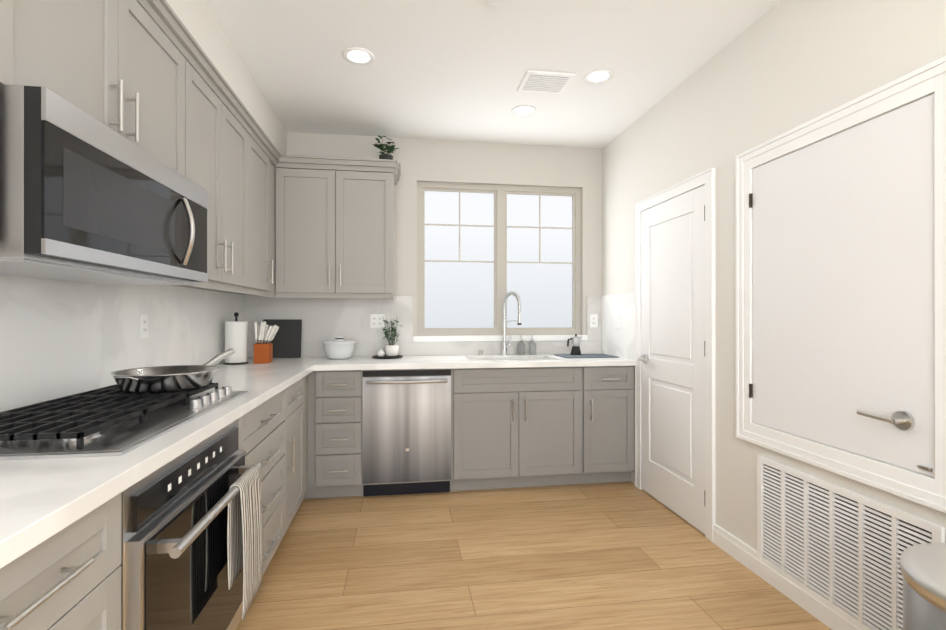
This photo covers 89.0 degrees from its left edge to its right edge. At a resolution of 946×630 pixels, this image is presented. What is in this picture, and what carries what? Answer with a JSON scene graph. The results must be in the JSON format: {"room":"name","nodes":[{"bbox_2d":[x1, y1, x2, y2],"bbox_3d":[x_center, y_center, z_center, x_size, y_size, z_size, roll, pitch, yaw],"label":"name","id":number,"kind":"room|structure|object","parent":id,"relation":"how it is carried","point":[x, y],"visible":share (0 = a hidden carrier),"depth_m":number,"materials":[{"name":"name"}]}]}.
{"room":"kitchen","nodes":[
{"label":"kitchen","id":0,"kind":"room"},
{"bbox_2d":[166,0,286,154],"bbox_3d":[-1.361,-1.294,1.873,0.335,0.334,3.910,0,0,-8],"label":"wall","id":1,"kind":"structure","parent":0,"point":[197,18],"depth_m":2.54,"materials":[{"name":"white paint"}]},
{"bbox_2d":[287,132,601,335],"bbox_3d":[-0.352,-0.091,4.074,2.980,2.734,0.150,0,0,-8],"label":"wall","id":2,"kind":"structure","parent":0,"point":[446,161],"depth_m":4.05,"materials":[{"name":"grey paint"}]},
{"bbox_2d":[284,155,343,295],"bbox_3d":[-1.221,-0.657,3.691,0.487,0.995,0.348,0,0,-8],"label":"upper cabinet","id":3,"kind":"object","parent":2,"relation":"attached to","point":[313,185],"depth_m":3.53,"materials":[{"name":"grey wood"}]},
{"bbox_2d":[344,157,395,295],"bbox_3d":[-0.860,-0.657,3.745,0.482,0.995,0.348,0,0,-8],"label":"upper cabinet","id":4,"kind":"object","parent":2,"relation":"attached to","point":[369,184],"depth_m":3.59,"materials":[{"name":"grey wood"}]},
{"bbox_2d":[372,135,398,159],"bbox_3d":[-0.682,-1.272,3.771,0.217,0.232,0.228,0,0,-8],"label":"potted plant","id":5,"kind":"object","parent":4,"relation":"on","point":[384,155],"visible":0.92,"depth_m":3.75,"materials":[{"name":"green plant"}]},
{"bbox_2d":[370,314,384,327],"bbox_3d":[-0.778,0.050,3.917,0.116,0.115,0.007,0,0,-8],"label":"electrical outlet","id":6,"kind":"object","parent":2,"relation":"attached to","point":[376,321],"visible":1,"depth_m":3.92,"materials":[{"name":"white plastic"}]},
{"bbox_2d":[417,182,580,335],"bbox_3d":[0.233,-0.469,4.177,1.434,1.290,0.100,0,0,-8],"label":"window","id":7,"kind":"structure","parent":2,"relation":"in","point":[483,250],"depth_m":4.15,"materials":[{"name":"beige plastic"}]},
{"bbox_2d":[413,335,587,341],"bbox_3d":[0.244,0.197,4.097,1.504,0.047,0.080,0,0,-8],"label":"window sill","id":8,"kind":"structure","parent":2,"relation":"attached to","point":[456,338],"depth_m":4.05,"materials":[{"name":"white"}]},
{"bbox_2d":[590,314,597,326],"bbox_3d":[1.052,0.051,4.189,0.070,0.115,0.007,0,0,-8],"label":"electrical outlet","id":9,"kind":"object","parent":2,"relation":"attached to","point":[593,320],"visible":1,"depth_m":4.19,"materials":[{"name":"white plastic"}]},
{"bbox_2d":[205,0,779,148],"bbox_3d":[0.127,-1.512,0.856,3.280,0.100,6.660,0,0,-8],"label":"ceiling","id":10,"kind":"structure","parent":0,"point":[452,70],"depth_m":2.74,"materials":[{"name":"white paint"}]},
{"bbox_2d":[343,47,374,64],"bbox_3d":[-0.644,-1.456,2.713,0.176,0.008,0.176,0,0,-8],"label":"recessed light","id":11,"kind":"object","parent":10,"relation":"in","point":[357,56],"visible":1,"depth_m":2.71,"materials":[{"name":"white"}]},
{"bbox_2d":[483,0,507,5],"bbox_3d":[0.104,-1.444,2.167,0.136,0.034,0.136,0,0,-8],"label":"smoke detector","id":12,"kind":"object","parent":10,"relation":"attached to","point":[495,2],"visible":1,"depth_m":2.20,"materials":[{"name":"white plastic"}]},
{"bbox_2d":[511,105,535,115],"bbox_3d":[0.361,-1.455,3.429,0.176,0.008,0.176,0,0,-8],"label":"recessed light","id":13,"kind":"object","parent":10,"relation":"in","point":[523,110],"visible":0.98,"depth_m":3.42,"materials":[{"name":"white plastic"}]},
{"bbox_2d":[517,70,575,94],"bbox_3d":[0.453,-1.452,3.018,0.300,0.016,0.260,0,0,-8],"label":"ceiling vent","id":14,"kind":"object","parent":10,"relation":"in","point":[546,82],"visible":1,"depth_m":2.99,"materials":[{"name":"white"}]},
{"bbox_2d":[584,69,612,83],"bbox_3d":[0.767,-1.456,2.943,0.176,0.008,0.176,0,0,-8],"label":"recessed light","id":15,"kind":"object","parent":10,"relation":"in","point":[598,76],"visible":1,"depth_m":2.94,"materials":[{"name":"white plastic"}]},
{"bbox_2d":[236,481,831,629],"bbox_3d":[0.127,1.322,0.853,3.280,0.100,6.660,0,0,-8],"label":"floor","id":16,"kind":"structure","parent":0,"point":[628,555],"depth_m":2.41,"materials":[{"name":"brown wood"}]},
{"bbox_2d":[0,474,143,629],"bbox_3d":[-1.026,0.821,0.727,0.657,0.900,0.586,0,0,-8],"label":"base cabinet","id":17,"kind":"object","parent":16,"relation":"on","point":[120,509],"depth_m":0.90,"materials":[{"name":"grey wood"}]},
{"bbox_2d":[124,410,251,629],"bbox_3d":[-1.119,0.822,1.365,0.660,0.900,0.824,0,0,-8],"label":"base cabinet","id":18,"kind":"object","parent":16,"relation":"on","point":[188,521],"depth_m":1.35,"materials":[{"name":"grey"}]},
{"bbox_2d":[0,366,315,557],"bbox_3d":[-1.152,0.353,1.579,0.657,0.039,3.231,0,0,-8],"label":"countertop","id":19,"kind":"structure","parent":18,"relation":"on","point":[59,461],"depth_m":1.21,"materials":[{"name":"white stone"}]},
{"bbox_2d":[0,383,246,459],"bbox_3d":[-1.161,0.307,1.562,0.530,0.050,0.940,0,0,-8],"label":"cooktop","id":20,"kind":"object","parent":19,"relation":"in","point":[111,421],"depth_m":1.36,"materials":[{"name":"black metal"}]},
{"bbox_2d":[110,349,234,392],"bbox_3d":[-1.206,0.220,1.967,0.358,0.125,0.591,0,0,-8],"label":"frying pan","id":21,"kind":"object","parent":20,"relation":"on","point":[164,378],"visible":1,"depth_m":1.80,"materials":[{"name":"silver metal"}]},
{"bbox_2d":[119,419,261,629],"bbox_3d":[-0.791,0.761,1.445,0.118,0.753,0.760,0,0,-8],"label":"oven","id":22,"kind":"object","parent":18,"relation":"in","point":[183,525],"depth_m":1.35,"materials":[{"name":"silver metal"}]},
{"bbox_2d":[227,465,262,619],"bbox_3d":[-0.769,0.756,1.635,0.056,0.434,0.210,0,0,-8],"label":"towel","id":23,"kind":"object","parent":22,"relation":"hanging from","point":[245,510],"depth_m":1.61,"materials":[{"name":"white fabric"}]},
{"bbox_2d":[248,382,295,601],"bbox_3d":[-1.240,0.823,2.168,0.657,0.900,0.800,0,0,-8],"label":"base cabinet","id":24,"kind":"object","parent":16,"relation":"on","point":[273,419],"depth_m":2.28,"materials":[{"name":"grey wood"}]},
{"bbox_2d":[296,370,311,511],"bbox_3d":[-1.326,0.823,2.751,0.657,0.900,0.498,0,0,-8],"label":"base cabinet","id":25,"kind":"object","parent":16,"relation":"on","point":[303,385],"depth_m":3.03,"materials":[{"name":"grey wood"}]},
{"bbox_2d":[316,370,363,497],"bbox_3d":[-0.986,0.824,3.579,0.360,0.900,0.636,0,0,-8],"label":"base cabinet","id":26,"kind":"object","parent":16,"relation":"on","point":[339,393],"depth_m":3.28,"materials":[{"name":"grey wood"}]},
{"bbox_2d":[364,370,463,496],"bbox_3d":[-0.465,0.825,3.656,0.693,0.900,0.636,0,0,-8],"label":"base cabinet","id":27,"kind":"object","parent":16,"relation":"on","point":[414,419],"depth_m":3.35,"materials":[{"name":"grey metal"}]},
{"bbox_2d":[363,370,450,496],"bbox_3d":[-0.458,0.831,3.359,0.610,0.888,0.152,0,0,-8],"label":"dishwasher","id":28,"kind":"object","parent":27,"relation":"in","point":[407,413],"depth_m":3.34,"materials":[{"name":"silver metal"}]},
{"bbox_2d":[464,358,595,489],"bbox_3d":[0.319,0.825,3.773,1.028,0.900,0.636,0,0,-8],"label":"base cabinet","id":29,"kind":"object","parent":16,"relation":"on","point":[525,426],"depth_m":3.49,"materials":[{"name":"grey wood"}]},
{"bbox_2d":[220,354,636,369],"bbox_3d":[-0.292,0.355,3.672,2.974,0.039,0.657,0,0,-8],"label":"countertop","id":30,"kind":"structure","parent":29,"relation":"on","point":[358,361],"depth_m":3.47,"materials":[{"name":"white stone"}]},
{"bbox_2d":[224,312,248,364],"bbox_3d":[-1.629,0.158,3.313,0.154,0.352,0.154,0,0,-8],"label":"paper towel","id":31,"kind":"object","parent":30,"relation":"on","point":[236,335],"visible":1,"depth_m":3.26,"materials":[{"name":"white paper"}]},
{"bbox_2d":[254,321,278,363],"bbox_3d":[-1.434,0.189,3.349,0.157,0.290,0.125,0,0,-8],"label":"knife block","id":32,"kind":"object","parent":30,"relation":"on","point":[263,353],"visible":1,"depth_m":3.31,"materials":[{"name":"orange wood"}]},
{"bbox_2d":[263,319,301,357],"bbox_3d":[-1.494,0.184,3.764,0.290,0.298,0.050,0,0,-8],"label":"cutting board","id":33,"kind":"object","parent":30,"relation":"on","point":[286,341],"visible":0.79,"depth_m":3.76,"materials":[{"name":"black plastic"}]},
{"bbox_2d":[323,337,355,359],"bbox_3d":[-1.020,0.251,3.676,0.242,0.166,0.242,0,0,-8],"label":"pot","id":34,"kind":"object","parent":30,"relation":"on","point":[338,348],"visible":1,"depth_m":3.59,"materials":[{"name":"white ceramic"}]},
{"bbox_2d":[372,355,402,358],"bbox_3d":[-0.672,0.329,3.778,0.240,0.012,0.240,0,0,-8],"label":"tray","id":35,"kind":"object","parent":30,"relation":"on","point":[388,357],"visible":0.88,"depth_m":3.70,"materials":[{"name":"black"}]},
{"bbox_2d":[377,349,384,356],"bbox_3d":[-0.718,0.293,3.751,0.062,0.057,0.062,0,0,-8],"label":"jar","id":36,"kind":"object","parent":35,"relation":"on","point":[380,353],"visible":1,"depth_m":3.73,"materials":[{"name":"white ceramic"}]},
{"bbox_2d":[382,318,402,355],"bbox_3d":[-0.654,0.164,3.789,0.216,0.317,0.216,0,0,-8],"label":"potted plant","id":37,"kind":"object","parent":35,"relation":"on","point":[392,349],"visible":1,"depth_m":3.77,"materials":[{"name":"green plant"}]},
{"bbox_2d":[501,291,521,355],"bbox_3d":[0.309,0.068,3.927,0.134,0.533,0.238,0,0,-8],"label":"faucet","id":38,"kind":"object","parent":30,"relation":"on","point":[505,346],"visible":1,"depth_m":3.98,"materials":[{"name":"silver metal"}]},
{"bbox_2d":[518,335,524,354],"bbox_3d":[0.408,0.248,4.027,0.064,0.173,0.080,0,0,-8],"label":"soap dispenser","id":39,"kind":"object","parent":30,"relation":"on","point":[521,347],"visible":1,"depth_m":4.01,"materials":[{"name":"clear glass"}]},
{"bbox_2d":[528,335,535,354],"bbox_3d":[0.499,0.248,4.031,0.064,0.173,0.080,0,0,-8],"label":"soap dispenser","id":40,"kind":"object","parent":30,"relation":"on","point":[532,348],"visible":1,"depth_m":4.01,"materials":[{"name":"clear glass"}]},
{"bbox_2d":[554,354,618,357],"bbox_3d":[0.913,0.331,3.898,0.430,0.008,0.310,0,0,-8],"label":"drying mat","id":41,"kind":"object","parent":30,"relation":"on","point":[587,356],"visible":0.96,"depth_m":3.79,"materials":[{"name":"grey"}]},
{"bbox_2d":[567,334,581,354],"bbox_3d":[0.832,0.242,3.962,0.142,0.168,0.094,0,0,-8],"label":"moka pot","id":42,"kind":"object","parent":41,"relation":"on","point":[575,341],"visible":1,"depth_m":3.93,"materials":[{"name":"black metal"}]},
{"bbox_2d":[596,366,634,482],"bbox_3d":[0.935,0.825,3.864,0.490,0.900,0.636,0,0,-8],"label":"base cabinet","id":43,"kind":"object","parent":16,"relation":"on","point":[615,385],"depth_m":3.58,"materials":[{"name":"grey wood"}]},
{"bbox_2d":[900,543,945,629],"bbox_3d":[1.264,0.940,1.093,0.442,0.664,0.442,0,0,-8],"label":"trash can","id":44,"kind":"object","parent":16,"relation":"on","point":[923,569],"visible":1,"depth_m":1.15,"materials":[{"name":"silver metal"}]},
{"bbox_2d":[602,0,945,550],"bbox_3d":[1.675,-0.095,1.085,0.150,2.734,6.660,0,0,-8],"label":"wall","id":45,"kind":"structure","parent":0,"point":[780,67],"depth_m":2.48,"materials":[{"name":"white paint"}]},
{"bbox_2d":[600,292,634,357],"bbox_3d":[1.173,0.083,3.890,0.011,0.505,0.657,0,0,-8],"label":"backsplash","id":46,"kind":"structure","parent":45,"relation":"attached to","point":[620,342],"depth_m":3.87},
{"bbox_2d":[635,168,715,542],"bbox_3d":[1.258,0.224,3.135,0.071,2.100,0.900,0,0,-8],"label":"door","id":47,"kind":"structure","parent":45,"relation":"attached to","point":[675,348],"depth_m":3.04,"materials":[{"name":"white wood"}]},
{"bbox_2d":[713,524,874,629],"bbox_3d":[1.716,1.218,0.235,0.018,0.105,4.970,0,0,-8],"label":"baseboard","id":48,"kind":"structure","parent":45,"relation":"attached to","point":[739,550],"depth_m":2.15,"materials":[{"name":"white wood"}]},
{"bbox_2d":[735,56,945,512],"bbox_3d":[1.430,-0.097,1.988,0.069,1.460,1.030,0,0,-8],"label":"access door","id":49,"kind":"structure","parent":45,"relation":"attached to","point":[841,290],"depth_m":1.86,"materials":[{"name":"white"}]},
{"bbox_2d":[757,455,944,629],"bbox_3d":[1.461,0.956,1.959,0.016,0.535,0.815,0,0,-8],"label":"air vent","id":50,"kind":"object","parent":45,"relation":"in","point":[843,548],"visible":0.75,"depth_m":1.93,"materials":[{"name":"white metal"}]},
{"bbox_3d":[-1.421,-0.096,0.624,0.150,2.734,6.660,0,0,-8],"label":"wall","id":51,"kind":"structure","parent":0,"visible":0},
{"bbox_2d":[0,0,27,47],"bbox_3d":[-1.186,-0.661,0.758,0.347,0.995,0.671,0,0,-8],"label":"upper cabinet","id":52,"kind":"object","parent":51,"relation":"attached to","point":[13,13],"depth_m":1.13,"materials":[{"name":"grey wood"}]},
{"bbox_2d":[28,0,135,99],"bbox_3d":[-1.266,-0.838,1.296,0.347,0.640,0.540,0,0,-8],"label":"upper cabinet","id":53,"kind":"object","parent":51,"relation":"attached to","point":[103,32],"depth_m":1.42,"materials":[{"name":"grey wood"}]},
{"bbox_2d":[0,44,227,287],"bbox_3d":[-1.217,-0.354,1.515,0.482,0.452,0.920,0,0,-8],"label":"upper cabinet","id":54,"kind":"object","parent":51,"relation":"attached to","point":[137,147],"depth_m":1.33,"materials":[{"name":"grey wood"}]},
{"bbox_2d":[0,84,207,284],"bbox_3d":[-1.218,-0.318,1.514,0.483,0.393,0.920,0,0,-8],"label":"microwave","id":55,"kind":"object","parent":54,"relation":"in","point":[81,202],"depth_m":1.25,"materials":[{"name":"silver metal"}]},
{"bbox_2d":[0,274,243,421],"bbox_3d":[-1.520,0.086,1.857,0.011,0.494,3.888,0,0,-8],"label":"backsplash","id":56,"kind":"structure","parent":51,"relation":"attached to","point":[61,342],"depth_m":1.90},
{"bbox_2d":[140,314,147,337],"bbox_3d":[-1.578,0.053,2.310,0.007,0.115,0.070,0,0,-8],"label":"electrical outlet","id":57,"kind":"object","parent":51,"relation":"attached to","point":[143,325],"visible":1,"depth_m":2.30,"materials":[{"name":"white plastic"}]},
{"bbox_2d":[136,0,191,143],"bbox_3d":[-1.328,-0.837,1.710,0.347,0.640,0.540,0,0,-8],"label":"upper cabinet","id":58,"kind":"object","parent":51,"relation":"attached to","point":[163,44],"depth_m":1.83,"materials":[{"name":"grey wood"}]},
{"bbox_2d":[192,40,231,287],"bbox_3d":[-1.398,-0.659,2.180,0.347,0.995,0.535,0,0,-8],"label":"upper cabinet","id":59,"kind":"object","parent":51,"relation":"attached to","point":[211,98],"depth_m":2.30,"materials":[{"name":"grey wood"}]},
{"bbox_2d":[196,92,255,291],"bbox_3d":[-1.458,-0.659,2.588,0.347,0.995,0.529,0,0,-8],"label":"upper cabinet","id":60,"kind":"object","parent":51,"relation":"attached to","point":[243,126],"depth_m":2.75,"materials":[{"name":"grey wood"}]},
{"bbox_2d":[226,140,283,295],"bbox_3d":[-1.571,-0.658,3.507,0.394,0.995,0.609,0,0,-8],"label":"upper cabinet","id":61,"kind":"object","parent":51,"relation":"attached to","point":[275,159],"depth_m":3.48,"materials":[{"name":"grey wood"}]},
{"bbox_2d":[256,124,267,291],"bbox_3d":[-1.519,-0.658,2.995,0.347,0.995,0.534,0,0,-8],"label":"upper cabinet","id":62,"kind":"object","parent":51,"relation":"attached to","point":[261,140],"depth_m":3.12,"materials":[{"name":"grey wood"}]}
]}

